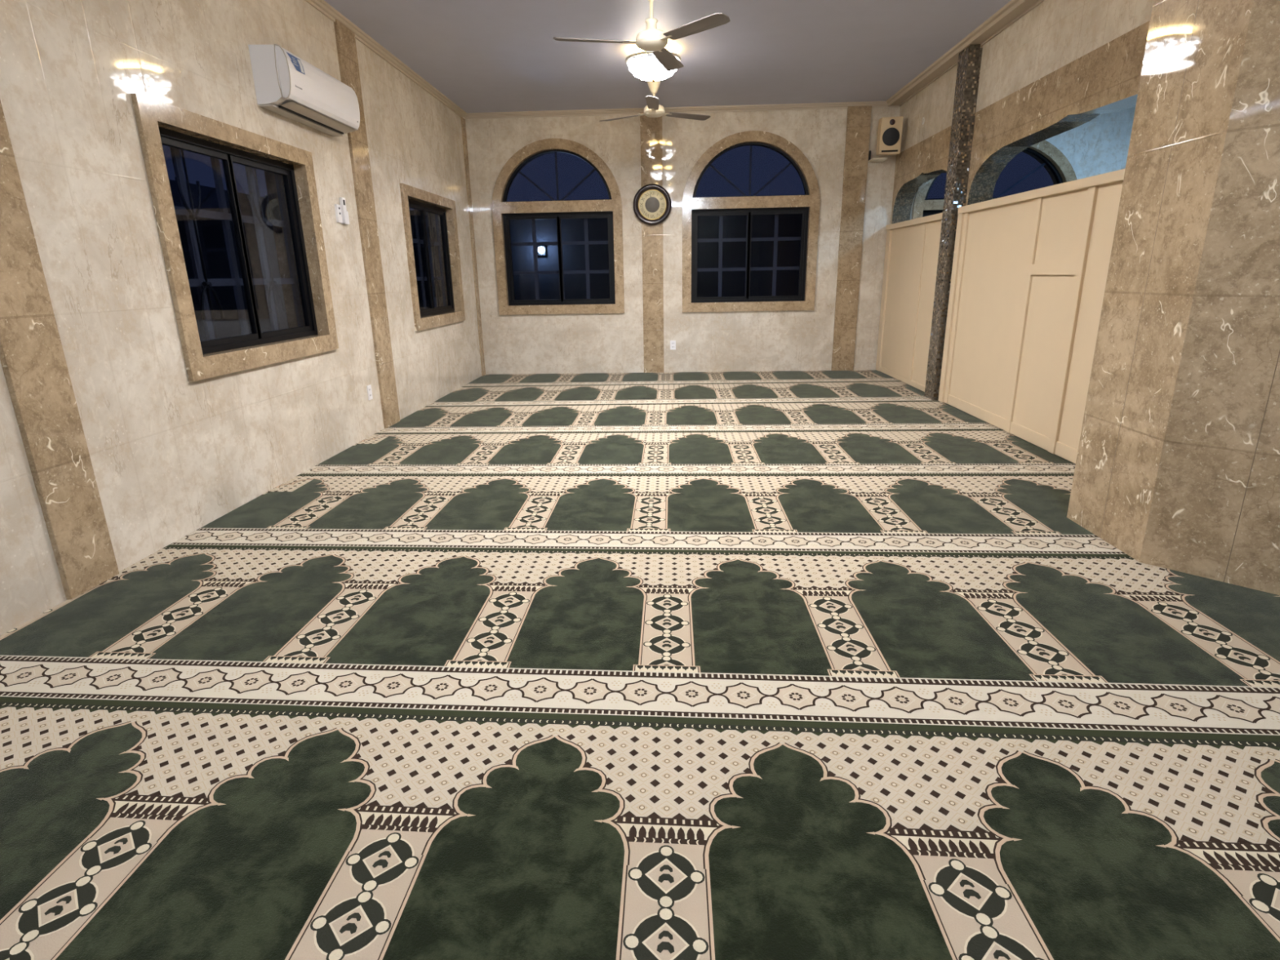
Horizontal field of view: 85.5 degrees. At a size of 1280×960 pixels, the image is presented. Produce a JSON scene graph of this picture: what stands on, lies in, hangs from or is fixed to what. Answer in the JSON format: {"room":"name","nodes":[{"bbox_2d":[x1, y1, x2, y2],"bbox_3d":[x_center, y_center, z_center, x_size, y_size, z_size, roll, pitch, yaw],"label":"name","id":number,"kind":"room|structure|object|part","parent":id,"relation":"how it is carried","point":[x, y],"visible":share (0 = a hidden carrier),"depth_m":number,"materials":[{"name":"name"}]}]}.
{"room":"mosque","nodes":[
{"label":"mosque","id":0,"kind":"room"},
{"bbox_2d":[0,0,481,635],"bbox_3d":[-2.340,-1.017,2.519,0.250,2.934,12.402,0,17,3],"label":"wall","id":1,"kind":"structure","parent":0,"point":[171,455],"depth_m":3.22,"materials":[{"name":"stone"}]},
{"bbox_2d":[0,99,119,599],"bbox_3d":[-2.217,-0.976,2.358,0.030,2.926,0.242,0,17,3],"label":"trim","id":2,"kind":"structure","parent":1,"relation":"attached to","point":[33,360],"depth_m":2.55,"materials":[{"name":"brown stone"}]},
{"bbox_2d":[130,93,338,382],"bbox_3d":[-2.220,-1.287,3.891,0.184,1.244,1.523,0,17,3],"label":"window","id":3,"kind":"structure","parent":1,"relation":"in","point":[148,111],"depth_m":3.79,"materials":[{"name":"brown stone"}]},
{"bbox_3d":[-2.281,-1.206,3.589,0.027,1.050,0.176,0,17,3],"label":"iron rod","id":4,"kind":"part","parent":3,"relation":"part of","materials":[{"name":"black metal"}]},
{"bbox_3d":[-2.248,-1.206,3.599,0.030,0.985,0.636,0,17,3],"label":"sash","id":5,"kind":"part","parent":3,"relation":"part of","materials":[{"name":"black metal"}]},
{"bbox_2d":[169,146,303,340],"bbox_3d":[-2.302,-1.295,3.893,0.020,1.050,1.315,0,17,3],"label":"grille","id":6,"kind":"object","parent":3,"relation":"attached to","point":[225,217],"depth_m":3.91,"materials":[{"name":"grey metal"}]},
{"bbox_3d":[-2.237,-1.296,3.889,0.060,1.050,1.315,0,17,3],"label":"frame","id":7,"kind":"part","parent":3,"relation":"part of","materials":[{"name":"black metal"}]},
{"bbox_3d":[-2.254,-1.385,4.193,0.027,1.050,0.176,0,17,3],"label":"iron rod","id":8,"kind":"part","parent":3,"relation":"part of","materials":[{"name":"black metal"}]},
{"bbox_3d":[-2.221,-1.380,4.181,0.030,0.985,0.636,0,17,3],"label":"sash","id":9,"kind":"part","parent":3,"relation":"part of","materials":[{"name":"black metal"}]},
{"bbox_2d":[248,43,359,136],"bbox_3d":[-2.033,-2.385,4.289,0.212,0.305,0.911,0,17,3],"label":"air conditioner","id":10,"kind":"object","parent":1,"relation":"attached to","point":[286,85],"visible":1,"depth_m":4.04,"materials":[{"name":"white plastic"}]},
{"bbox_3d":[-1.960,-2.401,4.283,0.060,0.269,0.900,0,17,3],"label":"panel","id":11,"kind":"part","parent":10,"relation":"part of","materials":[{"name":"white plastic"}]},
{"bbox_2d":[334,204,342,222],"bbox_3d":[-2.101,-1.859,4.829,0.020,0.117,0.057,0,17,3],"label":"wall control","id":12,"kind":"object","parent":1,"relation":"attached to","point":[337,207],"visible":1,"depth_m":4.82,"materials":[{"name":"white plastic"}]},
{"bbox_2d":[341,209,349,224],"bbox_3d":[-2.095,-1.867,4.910,0.029,0.095,0.068,0,17,3],"label":"remote holder","id":13,"kind":"object","parent":1,"relation":"attached to","point":[345,220],"visible":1,"depth_m":4.89,"materials":[{"name":"white plastic"}]},
{"bbox_2d":[339,197,346,211],"bbox_3d":[-2.095,-1.914,4.895,0.019,0.155,0.050,0,17,3],"label":"remote control","id":14,"kind":"object","parent":13,"relation":"in","point":[342,200],"visible":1,"depth_m":4.87,"materials":[{"name":"white plastic"}]},
{"bbox_2d":[333,18,399,428],"bbox_3d":[-2.083,-1.860,5.328,0.030,2.926,0.295,0,17,3],"label":"trim","id":15,"kind":"structure","parent":1,"relation":"attached to","point":[344,37],"depth_m":5.30,"materials":[{"name":"brown stone"}]},
{"bbox_2d":[366,384,373,399],"bbox_3d":[-2.080,-0.674,5.329,0.007,0.110,0.068,0,17,3],"label":"power outlet","id":16,"kind":"object","parent":1,"relation":"attached to","point":[368,387],"visible":1,"depth_m":5.32,"materials":[{"name":"white plastic"}]},
{"bbox_2d":[304,0,466,119],"bbox_3d":[-2.220,-2.362,1.982,0.050,0.055,12.152,0,17,3],"label":"trim","id":17,"kind":"structure","parent":1,"relation":"attached to","point":[322,6],"depth_m":5.55,"materials":[{"name":"beige paint"}]},
{"bbox_2d":[399,182,465,331],"bbox_3d":[-2.088,-2.166,6.843,0.184,1.244,1.518,0,17,3],"label":"window","id":18,"kind":"structure","parent":1,"relation":"in","point":[420,323],"depth_m":6.93,"materials":[{"name":"brown stone"}]},
{"bbox_3d":[-2.148,-2.084,6.542,0.027,1.050,0.176,0,17,3],"label":"iron rod","id":19,"kind":"part","parent":18,"relation":"part of","materials":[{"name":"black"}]},
{"bbox_3d":[-2.115,-2.085,6.552,0.030,0.985,0.634,0,17,3],"label":"sash","id":20,"kind":"part","parent":18,"relation":"part of","materials":[{"name":"black metal"}]},
{"bbox_2d":[412,208,446,309],"bbox_3d":[-2.170,-2.174,6.844,0.020,1.050,1.310,0,17,3],"label":"grille","id":21,"kind":"object","parent":18,"relation":"attached to","point":[430,242],"depth_m":7.12,"materials":[{"name":"grey metal"}]},
{"bbox_3d":[-2.105,-2.174,6.841,0.060,1.050,1.310,0,17,3],"label":"frame","id":22,"kind":"part","parent":18,"relation":"part of","materials":[{"name":"black metal"}]},
{"bbox_3d":[-2.122,-2.264,7.144,0.027,1.050,0.176,0,17,3],"label":"iron rod","id":23,"kind":"part","parent":18,"relation":"part of","materials":[{"name":"black metal"}]},
{"bbox_3d":[-2.089,-2.258,7.132,0.030,0.985,0.634,0,17,3],"label":"sash","id":24,"kind":"part","parent":18,"relation":"part of","materials":[{"name":"black metal"}]},
{"bbox_2d":[461,116,485,375],"bbox_3d":[-1.961,-2.699,8.147,0.022,2.926,0.132,0,17,3],"label":"trim","id":25,"kind":"structure","parent":1,"relation":"attached to","point":[463,120],"depth_m":8.10,"materials":[{"name":"brown stone"}]},
{"bbox_2d":[324,0,1010,112],"bbox_3d":[2.363,-2.478,1.794,9.824,0.120,12.652,0,17,3],"label":"ceiling","id":26,"kind":"structure","parent":0,"point":[482,55],"depth_m":5.59,"materials":[{"name":"paint"}]},
{"bbox_2d":[552,0,729,71],"bbox_3d":[0.002,-2.942,4.408,1.071,0.399,1.071,0,17,3],"label":"ceiling fan","id":27,"kind":"object","parent":26,"relation":"hanging from","point":[655,40],"visible":1,"depth_m":4.30,"materials":[{"name":"white metal"}]},
{"bbox_3d":[-0.303,-2.736,4.312,0.470,0.026,0.121,-5,17,-12],"label":"blade","id":28,"kind":"part","parent":27,"relation":"part of","materials":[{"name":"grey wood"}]},
{"bbox_2d":[625,47,680,82],"bbox_3d":[0.110,-3.415,5.714,0.460,0.238,0.460,0,17,3],"label":"ceiling lamp","id":29,"kind":"object","parent":27,"relation":"attached to","point":[644,65],"visible":0.72,"depth_m":5.61,"materials":[{"name":"white glass"}]},
{"bbox_3d":[0.195,-2.870,4.735,0.121,0.026,0.470,4,17,17],"label":"blade","id":30,"kind":"part","parent":27,"relation":"part of","materials":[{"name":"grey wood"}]},
{"bbox_3d":[0.330,-2.686,4.109,0.121,0.026,0.470,-16,22,-40],"label":"blade","id":31,"kind":"part","parent":27,"relation":"part of","materials":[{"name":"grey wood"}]},
{"bbox_2d":[599,80,711,121],"bbox_3d":[0.129,-3.587,6.441,1.103,0.324,0.971,0,17,3],"label":"ceiling fan","id":32,"kind":"object","parent":26,"relation":"hanging from","point":[653,109],"visible":0.96,"depth_m":6.55,"materials":[{"name":"white metal"}]},
{"bbox_3d":[-0.187,-3.557,6.810,0.470,0.026,0.121,9,19,31],"label":"blade","id":33,"kind":"part","parent":32,"relation":"part of","materials":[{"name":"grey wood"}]},
{"bbox_3d":[0.115,-3.393,6.238,0.121,0.026,0.470,0,17,3],"label":"blade","id":34,"kind":"part","parent":32,"relation":"part of","materials":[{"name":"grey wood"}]},
{"bbox_3d":[0.479,-3.558,6.771,0.470,0.026,0.121,-9,18,-26],"label":"blade","id":35,"kind":"part","parent":32,"relation":"part of","materials":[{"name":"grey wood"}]},
{"bbox_2d":[465,106,1135,374],"bbox_3d":[2.579,-2.767,8.122,9.574,2.935,0.250,0,17,3],"label":"wall","id":36,"kind":"structure","parent":0,"point":[797,340],"depth_m":8.09,"materials":[{"name":"stone"}]},
{"bbox_2d":[491,137,624,315],"bbox_3d":[-0.957,-2.954,8.166,1.519,1.932,0.184,0,17,3],"label":"window","id":37,"kind":"structure","parent":36,"relation":"in","point":[611,208],"depth_m":8.13,"materials":[{"name":"brown stone"}]},
{"bbox_3d":[-1.253,-2.628,8.280,0.632,0.977,0.030,0,17,3],"label":"sash","id":38,"kind":"part","parent":37,"relation":"part of","materials":[{"name":"black metal"}]},
{"bbox_3d":[-0.967,-3.514,8.004,1.289,0.550,0.055,0,17,3],"label":"fanlight frame","id":39,"kind":"part","parent":37,"relation":"part of","materials":[{"name":"black metal"}]},
{"bbox_3d":[-0.962,-3.189,8.093,1.305,0.124,0.130,0,17,3],"label":"transom frame","id":40,"kind":"part","parent":37,"relation":"part of","materials":[{"name":"black metal"}]},
{"bbox_3d":[-0.951,-2.633,8.268,1.305,1.042,0.060,0,17,3],"label":"frame","id":41,"kind":"part","parent":37,"relation":"part of","materials":[{"name":"black metal"}]},
{"bbox_2d":[511,218,608,299],"bbox_3d":[-0.948,-2.654,8.340,1.305,1.042,0.020,0,17,3],"label":"grille","id":42,"kind":"object","parent":37,"relation":"attached to","point":[586,242],"depth_m":8.33,"materials":[{"name":"grey metal"}]},
{"bbox_3d":[-0.650,-2.631,8.252,0.632,0.977,0.030,0,17,3],"label":"sash","id":43,"kind":"part","parent":37,"relation":"part of","materials":[{"name":"black metal"}]},
{"bbox_2d":[640,112,663,373],"bbox_3d":[0.148,-2.725,8.109,0.246,2.926,0.028,0,17,3],"label":"trim","id":44,"kind":"structure","parent":36,"relation":"attached to","point":[651,128],"depth_m":8.14,"materials":[{"name":"beige stone"}]},
{"bbox_2d":[632,183,671,225],"bbox_3d":[0.141,-3.158,7.942,0.444,0.444,0.046,0,17,3],"label":"wall clock","id":45,"kind":"object","parent":36,"relation":"attached to","point":[652,203],"visible":1,"depth_m":7.94,"materials":[{"name":"black"}]},
{"bbox_2d":[670,340,675,349],"bbox_3d":[0.402,-1.641,8.421,0.068,0.110,0.007,0,17,3],"label":"power outlet","id":46,"kind":"object","parent":36,"relation":"attached to","point":[673,343],"visible":1,"depth_m":8.42,"materials":[{"name":"white plastic"}]},
{"bbox_2d":[465,101,900,119],"bbox_3d":[0.432,-4.096,7.666,4.838,0.055,0.050,0,17,3],"label":"trim","id":47,"kind":"structure","parent":36,"relation":"attached to","point":[835,105],"depth_m":7.66,"materials":[{"name":"beige paint"}]},
{"bbox_2d":[682,130,819,312],"bbox_3d":[1.274,-2.973,8.060,1.564,1.954,0.184,0,17,3],"label":"window","id":48,"kind":"structure","parent":36,"relation":"in","point":[693,206],"depth_m":8.02,"materials":[{"name":"brown stone"}]},
{"bbox_3d":[0.967,-2.637,8.178,0.654,0.977,0.030,0,17,3],"label":"sash","id":49,"kind":"part","parent":48,"relation":"part of","materials":[{"name":"black metal"}]},
{"bbox_3d":[1.269,-3.197,7.990,1.350,0.124,0.130,0,17,3],"label":"transom frame","id":50,"kind":"part","parent":48,"relation":"part of","materials":[{"name":"beige stone"}]},
{"bbox_2d":[697,214,800,297],"bbox_3d":[1.283,-2.663,8.238,1.350,1.042,0.020,0,17,3],"label":"grille","id":51,"kind":"object","parent":48,"relation":"attached to","point":[775,238],"depth_m":8.22,"materials":[{"name":"grey metal"}]},
{"bbox_3d":[1.280,-2.642,8.166,1.350,1.042,0.060,0,17,3],"label":"frame","id":52,"kind":"part","parent":48,"relation":"part of","materials":[{"name":"black metal"}]},
{"bbox_3d":[1.264,-3.534,7.898,1.334,0.573,0.055,0,17,3],"label":"fanlight frame","id":53,"kind":"part","parent":48,"relation":"part of","materials":[{"name":"black metal"}]},
{"bbox_3d":[1.592,-2.640,8.149,0.654,0.977,0.030,0,17,3],"label":"sash","id":54,"kind":"part","parent":48,"relation":"part of","materials":[{"name":"black metal"}]},
{"bbox_2d":[831,106,871,370],"bbox_3d":[2.436,-2.734,8.004,0.261,2.926,0.028,0,17,3],"label":"trim","id":55,"kind":"structure","parent":36,"relation":"attached to","point":[859,117],"depth_m":7.96,"materials":[{"name":"beige stone"}]},
{"bbox_2d":[868,115,903,162],"bbox_3d":[2.671,-3.695,7.505,0.255,0.397,0.398,0,17,3],"label":"loudspeaker","id":56,"kind":"object","parent":36,"relation":"attached to","point":[890,128],"visible":1,"depth_m":7.35,"materials":[{"name":"brown wood"}]},
{"bbox_2d":[911,140,1076,219],"bbox_3d":[4.018,-2.950,7.944,1.814,1.882,0.184,0,17,3],"label":"window","id":57,"kind":"structure","parent":36,"relation":"in","point":[922,206],"depth_m":7.77,"materials":[{"name":"brown stone"}]},
{"bbox_3d":[4.024,-2.623,8.048,1.600,0.980,0.060,0,17,3],"label":"frame","id":58,"kind":"part","parent":57,"relation":"part of","materials":[{"name":"black metal"}]},
{"bbox_3d":[4.009,-3.470,7.794,1.588,0.578,0.055,0,17,3],"label":"fanlight frame","id":59,"kind":"part","parent":57,"relation":"part of","materials":[{"name":"black metal"}]},
{"bbox_2d":[890,0,1153,224],"bbox_3d":[2.713,-1.001,2.166,0.200,2.934,12.152,0,17,3],"label":"wall","id":60,"kind":"structure","parent":0,"point":[1064,64],"depth_m":4.83,"materials":[{"name":"stone"}]},
{"bbox_2d":[886,0,1044,106],"bbox_3d":[2.652,-3.366,5.068,0.170,0.050,5.252,0,17,3],"label":"trim","id":61,"kind":"structure","parent":60,"relation":"attached to","point":[1014,10],"depth_m":5.54,"materials":[{"name":"beige paint"}]},
{"bbox_3d":[2.415,0.445,2.662,9.824,0.110,12.652,0,17,3],"label":"floor","id":62,"kind":"structure","parent":0,"visible":0},
{"bbox_2d":[0,698,1279,959],"bbox_3d":[0.208,0.830,1.281,4.976,0.010,1.228,0,17,4],"label":"carpet","id":63,"kind":"object","parent":62,"relation":"on","point":[129,831],"visible":1,"depth_m":1.48,"materials":[{"name":"carpet"}]},
{"bbox_2d":[0,545,1279,738],"bbox_3d":[0.260,0.487,2.436,4.967,0.010,1.213,0,17,4],"label":"carpet","id":64,"kind":"object","parent":62,"relation":"on","point":[1118,644],"visible":0.97,"depth_m":2.30,"materials":[{"name":"green carpet"}]},
{"bbox_2d":[168,474,1127,555],"bbox_3d":[0.312,0.146,3.581,4.971,0.010,1.299,0,17,3],"label":"carpet","id":65,"kind":"object","parent":62,"relation":"on","point":[899,513],"visible":0.88,"depth_m":3.50,"materials":[{"name":"green carpet"}]},
{"bbox_2d":[1066,0,1279,595],"bbox_3d":[2.676,-1.145,2.636,1.307,2.925,1.307,0,17,3],"label":"column","id":66,"kind":"structure","parent":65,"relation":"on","point":[1177,466],"depth_m":2.58,"materials":[{"name":"brown stone"}]},
{"bbox_2d":[462,369,900,386],"bbox_3d":[0.512,-1.181,8.040,4.936,0.010,0.984,0,17,3],"label":"carpet","id":67,"kind":"object","parent":62,"relation":"on","point":[785,376],"visible":0.98,"depth_m":8.02,"materials":[{"name":"green carpet"}]},
{"bbox_2d":[426,381,937,406],"bbox_3d":[0.467,-0.883,7.036,4.960,0.010,1.270,0,17,3],"label":"carpet","id":68,"kind":"object","parent":62,"relation":"on","point":[864,391],"visible":1,"depth_m":6.96,"materials":[{"name":"green carpet"}]},
{"bbox_2d":[924,44,982,399],"bbox_3d":[2.733,-2.150,6.080,0.108,2.889,0.215,0,17,3],"label":"post","id":69,"kind":"object","parent":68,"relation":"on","point":[969,62],"visible":0.85,"depth_m":5.92,"materials":[{"name":"black stone"}]},
{"bbox_2d":[300,429,1075,474],"bbox_3d":[0.363,-0.195,4.726,4.946,0.010,1.231,0,17,3],"label":"carpet","id":70,"kind":"object","parent":62,"relation":"on","point":[972,451],"visible":0.98,"depth_m":4.64,"materials":[{"name":"green carpet"}]},
{"bbox_2d":[376,400,1000,433],"bbox_3d":[0.415,-0.540,5.886,4.936,0.010,1.232,0,17,3],"label":"carpet","id":71,"kind":"object","parent":62,"relation":"on","point":[905,415],"visible":0.98,"depth_m":5.79,"materials":[{"name":"green carpet"}]},
{"bbox_2d":[875,168,1124,463],"bbox_3d":[2.739,-1.405,5.714,0.082,1.656,5.080,0,17,3],"label":"wall","id":72,"kind":"structure","parent":62,"relation":"on","point":[1029,270],"depth_m":4.98,"materials":[{"name":"beige wood"}]},
{"bbox_3d":[2.830,-1.087,7.455,0.012,0.054,1.660,0,17,3],"label":"cross rail","id":73,"kind":"part","parent":72,"relation":"part of","materials":[{"name":"beige wood"}]},
{"bbox_3d":[2.805,-2.620,7.026,0.062,0.055,1.870,0,17,3],"label":"rail","id":74,"kind":"part","parent":72,"relation":"part of","materials":[{"name":"beige wood"}]},
{"bbox_3d":[2.695,-0.338,4.888,0.012,0.084,2.685,0,17,3],"label":"cross rail","id":75,"kind":"part","parent":72,"relation":"part of","materials":[{"name":"beige wood"}]},
{"bbox_3d":[2.670,-1.869,4.470,0.062,0.055,2.955,0,17,3],"label":"rail","id":76,"kind":"part","parent":72,"relation":"part of","materials":[{"name":"beige wood"}]},
{"bbox_3d":[2.668,-1.359,4.464,0.018,0.070,0.548,0,17,3],"label":"cross rail","id":77,"kind":"part","parent":72,"relation":"part of","materials":[{"name":"beige wood"}]},
{"bbox_3d":[-0.801,0.359,4.320,26.000,0.200,24.000,0,17,3],"label":"floor","id":78,"kind":"structure","parent":0,"visible":0},
{"bbox_2d":[168,179,288,341],"bbox_3d":[-5.290,-1.796,7.013,0.200,2.550,18.000,0,17,3],"label":"wall","id":79,"kind":"structure","parent":78,"relation":"on","point":[211,232],"depth_m":8.54,"materials":[{"name":"concrete"}]},
{"bbox_2d":[409,197,994,309],"bbox_3d":[0.506,-3.133,11.263,12.000,2.500,0.200,0,17,3],"label":"wall","id":80,"kind":"structure","parent":78,"relation":"on","point":[734,253],"depth_m":11.05,"materials":[{"name":"concrete"}]},
{"bbox_2d":[537,245,546,255],"bbox_3d":[-1.569,-3.649,11.015,0.120,0.140,0.160,0,17,3],"label":"lamp","id":81,"kind":"object","parent":80,"relation":"attached to","point":[541,250],"visible":1,"depth_m":11.02,"materials":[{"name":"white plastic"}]},
{"bbox_3d":[-1.571,-3.650,10.983,0.100,0.100,0.100,0,17,3],"label":"bulb","id":82,"kind":"part","parent":81,"relation":"part of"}
]}

